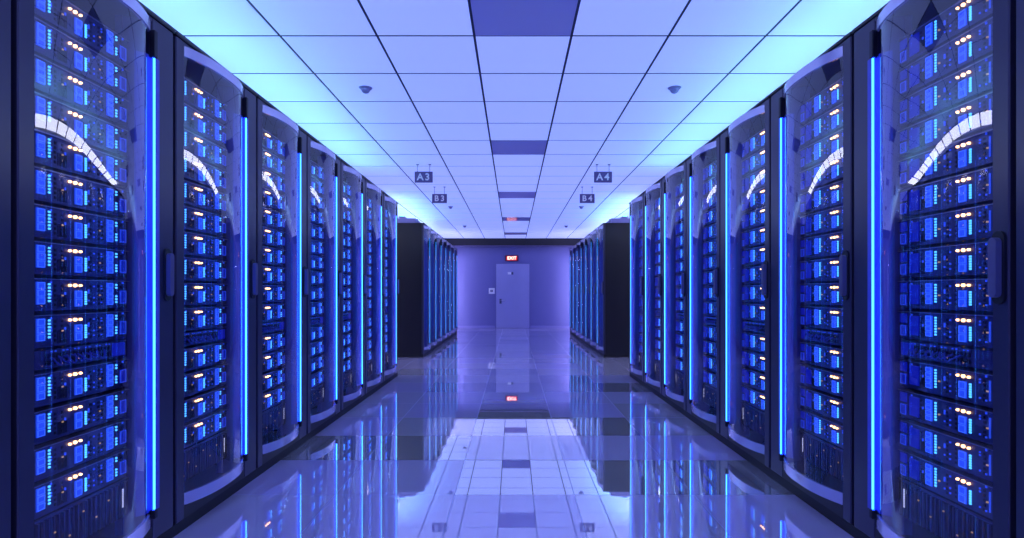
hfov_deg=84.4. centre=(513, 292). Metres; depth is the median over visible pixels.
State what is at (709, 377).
server
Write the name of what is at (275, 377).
server
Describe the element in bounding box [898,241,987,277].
server
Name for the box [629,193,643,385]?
tall cabinet
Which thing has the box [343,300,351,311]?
server
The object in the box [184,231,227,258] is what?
server
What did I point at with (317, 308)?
server
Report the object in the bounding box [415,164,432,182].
hanging sign
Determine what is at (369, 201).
server
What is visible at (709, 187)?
server
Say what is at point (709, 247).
server
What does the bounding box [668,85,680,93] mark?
smoke detector
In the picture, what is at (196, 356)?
server
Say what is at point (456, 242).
trim
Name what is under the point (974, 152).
server
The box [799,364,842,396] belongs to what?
server
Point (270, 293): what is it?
server
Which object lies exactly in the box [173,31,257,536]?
tall cabinet
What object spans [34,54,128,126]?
server
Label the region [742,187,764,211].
server
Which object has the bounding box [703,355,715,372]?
server
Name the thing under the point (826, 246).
server
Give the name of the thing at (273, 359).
server
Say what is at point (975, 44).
server
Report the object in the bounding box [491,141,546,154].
ceiling panel
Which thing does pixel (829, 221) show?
server
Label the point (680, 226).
server
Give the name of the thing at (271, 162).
server
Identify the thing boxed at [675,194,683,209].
server
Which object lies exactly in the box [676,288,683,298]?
server
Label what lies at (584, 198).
hanging sign
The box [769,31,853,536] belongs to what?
tall cabinet
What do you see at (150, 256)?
tall cabinet
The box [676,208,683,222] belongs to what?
server
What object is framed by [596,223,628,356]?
tall cabinet
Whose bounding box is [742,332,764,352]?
server
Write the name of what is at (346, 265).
server
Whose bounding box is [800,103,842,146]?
server
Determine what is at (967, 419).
server
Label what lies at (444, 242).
tall cabinet
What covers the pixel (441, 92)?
ceiling
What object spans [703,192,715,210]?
server
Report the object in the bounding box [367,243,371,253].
server
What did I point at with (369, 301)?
server
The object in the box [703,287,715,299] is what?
server
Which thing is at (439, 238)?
tall cabinet
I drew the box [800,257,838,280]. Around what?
server
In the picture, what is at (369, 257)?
server
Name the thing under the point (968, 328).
server
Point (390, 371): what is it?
tall cabinet
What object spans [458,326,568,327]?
baseboard
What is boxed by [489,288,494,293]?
light switch
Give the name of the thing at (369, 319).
server
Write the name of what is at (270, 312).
server
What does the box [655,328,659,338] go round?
server
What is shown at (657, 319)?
server
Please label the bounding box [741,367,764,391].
server
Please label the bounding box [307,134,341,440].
tall cabinet
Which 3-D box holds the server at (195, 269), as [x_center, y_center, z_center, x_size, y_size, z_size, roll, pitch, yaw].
[-1.825,-0.114,2.832,0.559,0.107,0.455,0,0,0]
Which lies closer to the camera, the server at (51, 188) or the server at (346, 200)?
the server at (51, 188)
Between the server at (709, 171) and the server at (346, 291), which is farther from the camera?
the server at (346, 291)
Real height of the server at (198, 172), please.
0.107 m
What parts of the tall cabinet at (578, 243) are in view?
door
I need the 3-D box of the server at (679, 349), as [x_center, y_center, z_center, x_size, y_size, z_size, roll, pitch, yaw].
[1.827,0.563,5.181,0.556,0.107,0.455,0,0,0]
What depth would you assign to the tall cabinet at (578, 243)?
12.94 m
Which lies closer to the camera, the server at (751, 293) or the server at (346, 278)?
the server at (751, 293)
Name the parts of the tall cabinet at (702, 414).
door, rail, rail, vent panel, patch panel, handle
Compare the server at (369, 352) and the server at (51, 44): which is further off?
the server at (369, 352)
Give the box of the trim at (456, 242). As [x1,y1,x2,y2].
[444,238,582,246]
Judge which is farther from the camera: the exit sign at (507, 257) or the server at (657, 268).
the exit sign at (507, 257)
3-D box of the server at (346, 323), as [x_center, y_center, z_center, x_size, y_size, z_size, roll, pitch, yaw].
[-1.827,0.321,5.181,0.556,0.107,0.455,0,0,0]
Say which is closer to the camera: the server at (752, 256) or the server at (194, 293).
the server at (194, 293)
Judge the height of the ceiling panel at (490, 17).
0.002 m
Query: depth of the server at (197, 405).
2.84 m
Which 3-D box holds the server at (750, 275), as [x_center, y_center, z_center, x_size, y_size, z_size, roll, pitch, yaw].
[1.825,-0.114,3.615,0.559,0.107,0.455,0,0,0]
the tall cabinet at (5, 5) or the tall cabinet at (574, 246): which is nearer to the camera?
the tall cabinet at (5, 5)
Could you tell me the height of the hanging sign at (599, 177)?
0.225 m
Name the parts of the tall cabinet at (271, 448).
patch panel, vent panel, rail, rail, door, handle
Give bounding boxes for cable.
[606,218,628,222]
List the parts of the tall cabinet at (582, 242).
door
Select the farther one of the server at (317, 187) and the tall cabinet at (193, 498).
the server at (317, 187)
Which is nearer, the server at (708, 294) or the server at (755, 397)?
the server at (755, 397)
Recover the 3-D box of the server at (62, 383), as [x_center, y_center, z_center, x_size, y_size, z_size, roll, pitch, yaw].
[-1.825,0.321,2.049,0.559,0.107,0.455,0,0,0]
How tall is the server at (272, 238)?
0.107 m
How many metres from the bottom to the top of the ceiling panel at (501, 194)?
0.002 m
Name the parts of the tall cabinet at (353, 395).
patch panel, vent panel, rail, rail, handle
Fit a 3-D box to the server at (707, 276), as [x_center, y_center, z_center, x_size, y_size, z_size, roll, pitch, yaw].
[1.827,-0.114,4.397,0.556,0.107,0.455,0,0,0]
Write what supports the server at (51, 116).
in the tall cabinet at (150, 256)
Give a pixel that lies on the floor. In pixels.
(491, 432)
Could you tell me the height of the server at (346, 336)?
0.107 m
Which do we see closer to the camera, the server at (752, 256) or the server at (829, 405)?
the server at (829, 405)
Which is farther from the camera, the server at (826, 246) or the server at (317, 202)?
the server at (317, 202)
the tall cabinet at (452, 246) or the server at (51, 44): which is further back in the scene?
the tall cabinet at (452, 246)
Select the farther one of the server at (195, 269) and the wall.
the wall
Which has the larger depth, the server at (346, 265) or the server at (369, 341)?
the server at (369, 341)
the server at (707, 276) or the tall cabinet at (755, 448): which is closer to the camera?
the tall cabinet at (755, 448)
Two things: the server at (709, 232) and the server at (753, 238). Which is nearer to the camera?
the server at (753, 238)
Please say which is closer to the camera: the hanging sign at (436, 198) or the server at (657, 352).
the server at (657, 352)
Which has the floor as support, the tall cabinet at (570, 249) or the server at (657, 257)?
the tall cabinet at (570, 249)
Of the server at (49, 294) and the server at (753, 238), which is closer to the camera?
the server at (49, 294)
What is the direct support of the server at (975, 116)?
in the tall cabinet at (877, 338)
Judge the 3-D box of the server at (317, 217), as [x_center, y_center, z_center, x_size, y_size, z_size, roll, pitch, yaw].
[-1.827,-0.598,4.397,0.556,0.107,0.455,0,0,0]
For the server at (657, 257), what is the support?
in the tall cabinet at (652, 382)
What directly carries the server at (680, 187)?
in the tall cabinet at (673, 395)
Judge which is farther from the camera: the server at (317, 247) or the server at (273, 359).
the server at (317, 247)
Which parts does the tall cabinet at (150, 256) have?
patch panel, vent panel, rail, rail, handle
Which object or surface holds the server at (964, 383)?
in the tall cabinet at (877, 338)
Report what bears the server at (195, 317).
in the tall cabinet at (193, 498)
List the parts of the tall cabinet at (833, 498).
rail, rail, vent panel, patch panel, handle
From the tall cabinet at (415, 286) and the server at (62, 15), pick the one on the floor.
the tall cabinet at (415, 286)
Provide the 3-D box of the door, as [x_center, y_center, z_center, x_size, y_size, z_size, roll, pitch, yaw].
[-0.022,0.089,16.652,1.049,1.935,0.096,0,0,0]
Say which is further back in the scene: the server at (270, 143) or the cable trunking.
the cable trunking
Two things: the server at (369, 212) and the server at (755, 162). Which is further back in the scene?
the server at (369, 212)
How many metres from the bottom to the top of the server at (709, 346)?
0.107 m
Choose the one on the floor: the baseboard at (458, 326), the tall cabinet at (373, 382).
the tall cabinet at (373, 382)
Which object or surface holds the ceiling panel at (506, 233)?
attached to the ceiling
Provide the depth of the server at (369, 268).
6.08 m
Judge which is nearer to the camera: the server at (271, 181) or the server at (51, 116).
the server at (51, 116)
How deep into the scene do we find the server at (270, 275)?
3.66 m
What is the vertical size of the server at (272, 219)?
0.107 m
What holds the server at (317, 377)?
in the tall cabinet at (324, 414)
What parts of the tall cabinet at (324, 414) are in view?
patch panel, vent panel, rail, rail, door, handle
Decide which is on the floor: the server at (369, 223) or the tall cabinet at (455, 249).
the tall cabinet at (455, 249)
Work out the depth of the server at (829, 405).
2.84 m
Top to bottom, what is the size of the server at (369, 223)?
0.107 m
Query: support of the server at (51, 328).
in the tall cabinet at (150, 256)
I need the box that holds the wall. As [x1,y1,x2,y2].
[455,247,571,325]
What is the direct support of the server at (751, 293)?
in the tall cabinet at (755, 448)
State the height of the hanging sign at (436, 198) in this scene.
0.243 m
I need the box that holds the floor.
[173,328,853,537]
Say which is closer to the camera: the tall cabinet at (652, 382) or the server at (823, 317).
the server at (823, 317)
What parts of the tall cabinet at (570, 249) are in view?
door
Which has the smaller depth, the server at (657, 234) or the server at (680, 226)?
the server at (680, 226)
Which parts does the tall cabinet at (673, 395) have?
rail, rail, vent panel, patch panel, handle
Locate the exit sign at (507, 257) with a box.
[505,255,518,260]
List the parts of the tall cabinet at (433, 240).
door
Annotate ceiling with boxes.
[137,0,889,237]
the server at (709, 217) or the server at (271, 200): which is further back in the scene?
the server at (709, 217)
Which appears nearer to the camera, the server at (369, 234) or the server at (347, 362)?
the server at (347, 362)
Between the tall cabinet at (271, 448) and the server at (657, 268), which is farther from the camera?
the server at (657, 268)
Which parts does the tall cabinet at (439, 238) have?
door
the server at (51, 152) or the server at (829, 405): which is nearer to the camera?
the server at (51, 152)
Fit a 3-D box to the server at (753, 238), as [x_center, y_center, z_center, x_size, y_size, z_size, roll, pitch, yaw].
[1.825,-0.355,3.615,0.559,0.107,0.455,0,0,0]
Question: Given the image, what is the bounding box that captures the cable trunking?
[398,218,420,222]
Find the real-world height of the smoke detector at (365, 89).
0.044 m
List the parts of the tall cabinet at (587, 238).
door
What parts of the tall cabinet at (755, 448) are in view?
door, rail, rail, vent panel, patch panel, handle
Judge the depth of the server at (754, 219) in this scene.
3.66 m
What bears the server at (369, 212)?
in the tall cabinet at (373, 382)
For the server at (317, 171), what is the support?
in the tall cabinet at (324, 414)
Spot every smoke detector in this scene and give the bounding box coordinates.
[359,85,371,93]
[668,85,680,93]
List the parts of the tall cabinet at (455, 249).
door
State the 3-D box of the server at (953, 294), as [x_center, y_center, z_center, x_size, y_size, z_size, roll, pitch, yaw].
[1.825,0.007,2.049,0.559,0.107,0.455,0,0,0]
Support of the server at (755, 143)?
in the tall cabinet at (755, 448)
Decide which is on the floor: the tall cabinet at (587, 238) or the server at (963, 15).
the tall cabinet at (587, 238)
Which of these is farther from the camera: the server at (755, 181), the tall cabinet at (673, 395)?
the tall cabinet at (673, 395)
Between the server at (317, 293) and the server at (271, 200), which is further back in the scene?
the server at (317, 293)
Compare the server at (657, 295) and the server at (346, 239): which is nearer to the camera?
the server at (346, 239)
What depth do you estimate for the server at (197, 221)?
2.84 m
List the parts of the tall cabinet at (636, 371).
door, rail, rail, vent panel, handle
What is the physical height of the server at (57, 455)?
0.107 m
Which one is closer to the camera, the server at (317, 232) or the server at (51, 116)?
the server at (51, 116)
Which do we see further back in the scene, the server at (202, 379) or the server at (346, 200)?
the server at (346, 200)
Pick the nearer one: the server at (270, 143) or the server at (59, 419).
the server at (59, 419)
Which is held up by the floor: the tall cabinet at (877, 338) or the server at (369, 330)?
the tall cabinet at (877, 338)
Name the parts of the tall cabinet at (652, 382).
door, rail, rail, vent panel, patch panel, handle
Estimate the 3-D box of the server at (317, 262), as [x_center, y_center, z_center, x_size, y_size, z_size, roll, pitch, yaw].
[-1.827,-0.234,4.397,0.556,0.107,0.455,0,0,0]
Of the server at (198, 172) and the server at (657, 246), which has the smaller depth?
the server at (198, 172)
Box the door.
[495,263,530,327]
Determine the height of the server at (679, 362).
0.107 m
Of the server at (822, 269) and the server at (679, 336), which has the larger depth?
the server at (679, 336)
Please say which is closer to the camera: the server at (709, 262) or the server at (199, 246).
the server at (199, 246)
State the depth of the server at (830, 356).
2.85 m
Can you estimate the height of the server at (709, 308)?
0.107 m
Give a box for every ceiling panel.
[470,0,577,35]
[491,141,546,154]
[499,192,535,197]
[502,217,529,220]
[505,232,526,234]
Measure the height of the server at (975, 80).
0.107 m
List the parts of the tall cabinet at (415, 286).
frame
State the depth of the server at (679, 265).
5.28 m
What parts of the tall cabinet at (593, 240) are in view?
door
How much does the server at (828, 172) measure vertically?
0.107 m
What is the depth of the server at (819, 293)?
2.85 m
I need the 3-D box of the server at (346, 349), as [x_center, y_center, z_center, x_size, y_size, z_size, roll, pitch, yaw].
[-1.827,0.563,5.181,0.556,0.107,0.455,0,0,0]
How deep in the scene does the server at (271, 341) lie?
3.66 m
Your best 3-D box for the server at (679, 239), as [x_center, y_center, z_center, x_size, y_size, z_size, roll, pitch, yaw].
[1.827,-0.476,5.181,0.556,0.107,0.455,0,0,0]
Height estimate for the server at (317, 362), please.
0.107 m
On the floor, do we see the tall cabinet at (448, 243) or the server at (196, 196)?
the tall cabinet at (448, 243)
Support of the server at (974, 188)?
in the tall cabinet at (877, 338)
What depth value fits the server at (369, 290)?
6.07 m
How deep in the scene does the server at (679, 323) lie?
5.28 m
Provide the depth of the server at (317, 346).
4.48 m
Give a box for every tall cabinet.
[0,0,10,537]
[11,0,174,537]
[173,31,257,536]
[256,95,308,477]
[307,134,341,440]
[340,159,366,416]
[365,179,384,398]
[383,193,398,385]
[398,223,431,356]
[430,229,437,351]
[436,234,442,347]
[442,237,446,343]
[446,241,450,340]
[450,244,454,337]
[454,248,457,334]
[569,248,572,334]
[572,244,576,337]
[576,241,580,340]
[580,237,584,343]
[585,234,590,347]
[590,229,596,351]
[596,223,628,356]
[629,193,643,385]
[643,179,661,398]
[661,159,686,416]
[686,134,719,440]
[719,95,770,477]
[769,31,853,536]
[852,0,1015,537]
[1016,0,1023,537]
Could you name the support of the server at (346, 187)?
in the tall cabinet at (353, 395)
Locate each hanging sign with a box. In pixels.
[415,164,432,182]
[432,187,446,202]
[580,194,594,202]
[594,164,611,182]
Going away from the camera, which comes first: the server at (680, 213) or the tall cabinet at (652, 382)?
the server at (680, 213)
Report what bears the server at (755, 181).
in the tall cabinet at (755, 448)
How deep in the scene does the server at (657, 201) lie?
6.08 m
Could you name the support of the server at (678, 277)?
in the tall cabinet at (673, 395)
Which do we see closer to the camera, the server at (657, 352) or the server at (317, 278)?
the server at (317, 278)
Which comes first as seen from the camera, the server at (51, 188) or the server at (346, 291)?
the server at (51, 188)
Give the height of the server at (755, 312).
0.107 m
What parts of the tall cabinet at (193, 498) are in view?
patch panel, vent panel, rail, rail, handle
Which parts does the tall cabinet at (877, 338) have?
rail, rail, vent panel, patch panel, handle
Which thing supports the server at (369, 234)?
in the tall cabinet at (373, 382)
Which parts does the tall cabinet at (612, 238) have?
frame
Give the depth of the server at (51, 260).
2.02 m
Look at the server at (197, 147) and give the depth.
2.84 m
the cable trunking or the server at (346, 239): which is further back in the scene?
the cable trunking
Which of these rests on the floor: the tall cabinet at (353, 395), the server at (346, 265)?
the tall cabinet at (353, 395)
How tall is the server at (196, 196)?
0.107 m
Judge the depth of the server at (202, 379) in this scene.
2.84 m
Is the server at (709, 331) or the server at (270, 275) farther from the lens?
the server at (709, 331)
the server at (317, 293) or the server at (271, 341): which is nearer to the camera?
the server at (271, 341)
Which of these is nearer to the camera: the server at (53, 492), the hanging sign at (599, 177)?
the server at (53, 492)
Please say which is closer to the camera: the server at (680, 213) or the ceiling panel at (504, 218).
the server at (680, 213)
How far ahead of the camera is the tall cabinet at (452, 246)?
13.72 m
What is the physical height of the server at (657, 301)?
0.107 m
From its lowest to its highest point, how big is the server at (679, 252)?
0.107 m
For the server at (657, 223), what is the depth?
6.08 m
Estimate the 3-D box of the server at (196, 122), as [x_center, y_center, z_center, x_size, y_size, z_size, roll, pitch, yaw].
[-1.825,-0.840,2.832,0.559,0.107,0.455,0,0,0]
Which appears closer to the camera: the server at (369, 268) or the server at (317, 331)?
the server at (317, 331)
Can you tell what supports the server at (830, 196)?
in the tall cabinet at (833, 498)
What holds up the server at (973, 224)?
in the tall cabinet at (877, 338)
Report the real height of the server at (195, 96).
0.107 m
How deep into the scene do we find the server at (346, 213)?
5.29 m
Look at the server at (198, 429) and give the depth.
2.84 m
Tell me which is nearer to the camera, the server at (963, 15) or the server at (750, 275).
the server at (963, 15)
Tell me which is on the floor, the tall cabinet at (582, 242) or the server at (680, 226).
the tall cabinet at (582, 242)
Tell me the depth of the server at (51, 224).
2.02 m
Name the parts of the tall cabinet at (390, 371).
vent panel, rail, rail, door, handle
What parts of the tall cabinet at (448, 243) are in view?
door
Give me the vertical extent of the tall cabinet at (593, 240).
2.189 m
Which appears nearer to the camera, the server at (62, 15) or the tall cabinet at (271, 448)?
the server at (62, 15)
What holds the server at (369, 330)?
in the tall cabinet at (373, 382)
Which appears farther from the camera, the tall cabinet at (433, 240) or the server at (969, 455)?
the tall cabinet at (433, 240)
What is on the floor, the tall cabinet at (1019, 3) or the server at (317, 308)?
the tall cabinet at (1019, 3)
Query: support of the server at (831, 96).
in the tall cabinet at (833, 498)
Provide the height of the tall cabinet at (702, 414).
2.189 m
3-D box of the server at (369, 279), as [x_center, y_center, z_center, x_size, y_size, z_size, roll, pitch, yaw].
[-1.827,-0.114,5.963,0.556,0.107,0.455,0,0,0]
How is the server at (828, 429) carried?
in the tall cabinet at (833, 498)
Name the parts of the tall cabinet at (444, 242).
door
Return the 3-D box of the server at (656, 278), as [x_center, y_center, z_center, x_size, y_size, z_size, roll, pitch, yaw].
[1.827,-0.114,5.963,0.556,0.107,0.455,0,0,0]
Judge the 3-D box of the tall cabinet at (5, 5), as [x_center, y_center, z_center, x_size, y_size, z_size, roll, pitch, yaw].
[-1.940,-0.037,1.266,1.059,2.189,0.783,0,0,0]
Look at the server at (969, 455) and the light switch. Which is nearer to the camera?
the server at (969, 455)
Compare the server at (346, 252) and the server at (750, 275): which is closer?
the server at (750, 275)
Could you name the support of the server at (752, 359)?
in the tall cabinet at (755, 448)
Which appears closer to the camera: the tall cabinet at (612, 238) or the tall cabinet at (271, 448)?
the tall cabinet at (271, 448)
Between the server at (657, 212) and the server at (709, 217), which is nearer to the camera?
the server at (709, 217)
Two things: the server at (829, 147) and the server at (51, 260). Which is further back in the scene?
the server at (829, 147)
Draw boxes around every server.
[34,0,128,66]
[34,16,128,96]
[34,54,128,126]
[34,91,128,156]
[34,129,128,186]
[34,166,128,216]
[34,203,128,247]
[34,241,128,277]
[34,278,128,310]
[34,311,128,348]
[34,359,128,407]
[34,389,128,444]
[34,419,128,481]
[34,449,128,519]
[184,77,227,124]
[184,103,226,146]
[184,129,226,169]
[184,154,227,191]
[184,180,226,213]
[184,206,225,236]
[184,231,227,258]
[184,257,225,280]
[184,283,225,304]
[184,306,227,330]
[184,342,226,371]
[184,364,227,396]
[184,387,225,422]
[184,409,226,448]
[262,128,285,158]
[262,148,285,176]
[262,167,284,194]
[262,187,284,211]
[262,207,285,229]
[262,226,285,247]
[262,246,285,265]
[262,265,284,283]
[262,285,284,301]
[262,304,284,321]
[262,332,284,352]
[262,350,284,371]
[262,367,285,391]
[262,385,285,411]
[311,160,323,181]
[311,176,323,195]
[311,192,323,210]
[311,208,323,225]
[311,223,323,240]
[311,239,323,255]
[311,255,323,269]
[311,271,323,284]
[311,287,323,299]
[311,302,323,315]
[311,325,323,340]
[311,340,323,356]
[311,355,323,372]
[311,369,323,387]
[343,181,351,197]
[343,194,351,209]
[343,208,350,222]
[343,221,351,235]
[343,234,350,247]
[343,248,350,260]
[343,261,351,273]
[343,274,350,285]
[343,287,350,298]
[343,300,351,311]
[343,320,351,332]
[343,333,350,346]
[343,346,350,359]
[343,358,351,372]
[367,197,371,209]
[367,208,371,220]
[367,220,371,231]
[367,231,371,242]
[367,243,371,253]
[367,254,371,264]
[367,265,371,275]
[367,277,371,286]
[367,288,371,297]
[367,299,371,309]
[367,317,371,327]
[367,328,371,338]
[367,339,371,349]
[367,350,371,361]
[655,197,659,209]
[655,208,659,220]
[655,220,659,231]
[655,231,659,242]
[655,243,659,253]
[655,254,659,264]
[655,265,659,275]
[655,277,657,286]
[655,288,659,297]
[655,299,659,309]
[655,317,659,327]
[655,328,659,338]
[655,339,659,349]
[655,350,659,361]
[675,181,683,197]
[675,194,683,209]
[675,221,683,235]
[675,261,683,273]
[675,300,683,311]
[675,320,683,332]
[675,358,683,372]
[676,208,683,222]
[676,234,683,247]
[676,248,683,260]
[676,274,680,285]
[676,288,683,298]
[676,333,683,346]
[676,346,683,359]
[703,160,715,181]
[703,176,715,195]
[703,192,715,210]
[703,208,715,225]
[703,223,715,240]
[703,239,715,255]
[703,255,715,269]
[703,271,712,284]
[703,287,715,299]
[703,302,715,315]
[703,325,715,340]
[703,340,715,356]
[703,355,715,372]
[703,369,715,387]
[741,128,764,158]
[741,148,764,176]
[741,207,764,229]
[741,226,764,247]
[741,246,764,265]
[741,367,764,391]
[741,385,764,411]
[742,167,764,194]
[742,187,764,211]
[742,266,760,283]
[742,285,764,301]
[742,304,764,321]
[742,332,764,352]
[742,350,764,371]
[799,77,842,124]
[799,154,842,191]
[799,231,842,258]
[799,306,842,330]
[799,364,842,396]
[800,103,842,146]
[800,129,842,169]
[800,180,842,213]
[800,206,842,236]
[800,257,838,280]
[800,283,842,304]
[800,342,842,371]
[800,387,842,422]
[800,409,842,448]
[898,0,992,66]
[898,16,992,96]
[898,54,992,126]
[898,91,992,156]
[898,129,992,186]
[898,166,992,216]
[898,203,992,247]
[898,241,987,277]
[898,278,992,310]
[898,311,992,348]
[898,359,992,407]
[898,389,992,444]
[898,419,992,481]
[898,449,992,519]
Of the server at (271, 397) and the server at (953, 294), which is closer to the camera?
the server at (953, 294)
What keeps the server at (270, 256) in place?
in the tall cabinet at (271, 448)
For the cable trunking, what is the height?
0.084 m
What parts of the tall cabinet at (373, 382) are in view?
vent panel, patch panel, rail, rail, door, handle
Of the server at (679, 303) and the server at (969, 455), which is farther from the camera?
the server at (679, 303)
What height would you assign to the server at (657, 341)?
0.107 m
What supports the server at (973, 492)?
in the tall cabinet at (877, 338)
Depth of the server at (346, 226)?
5.29 m

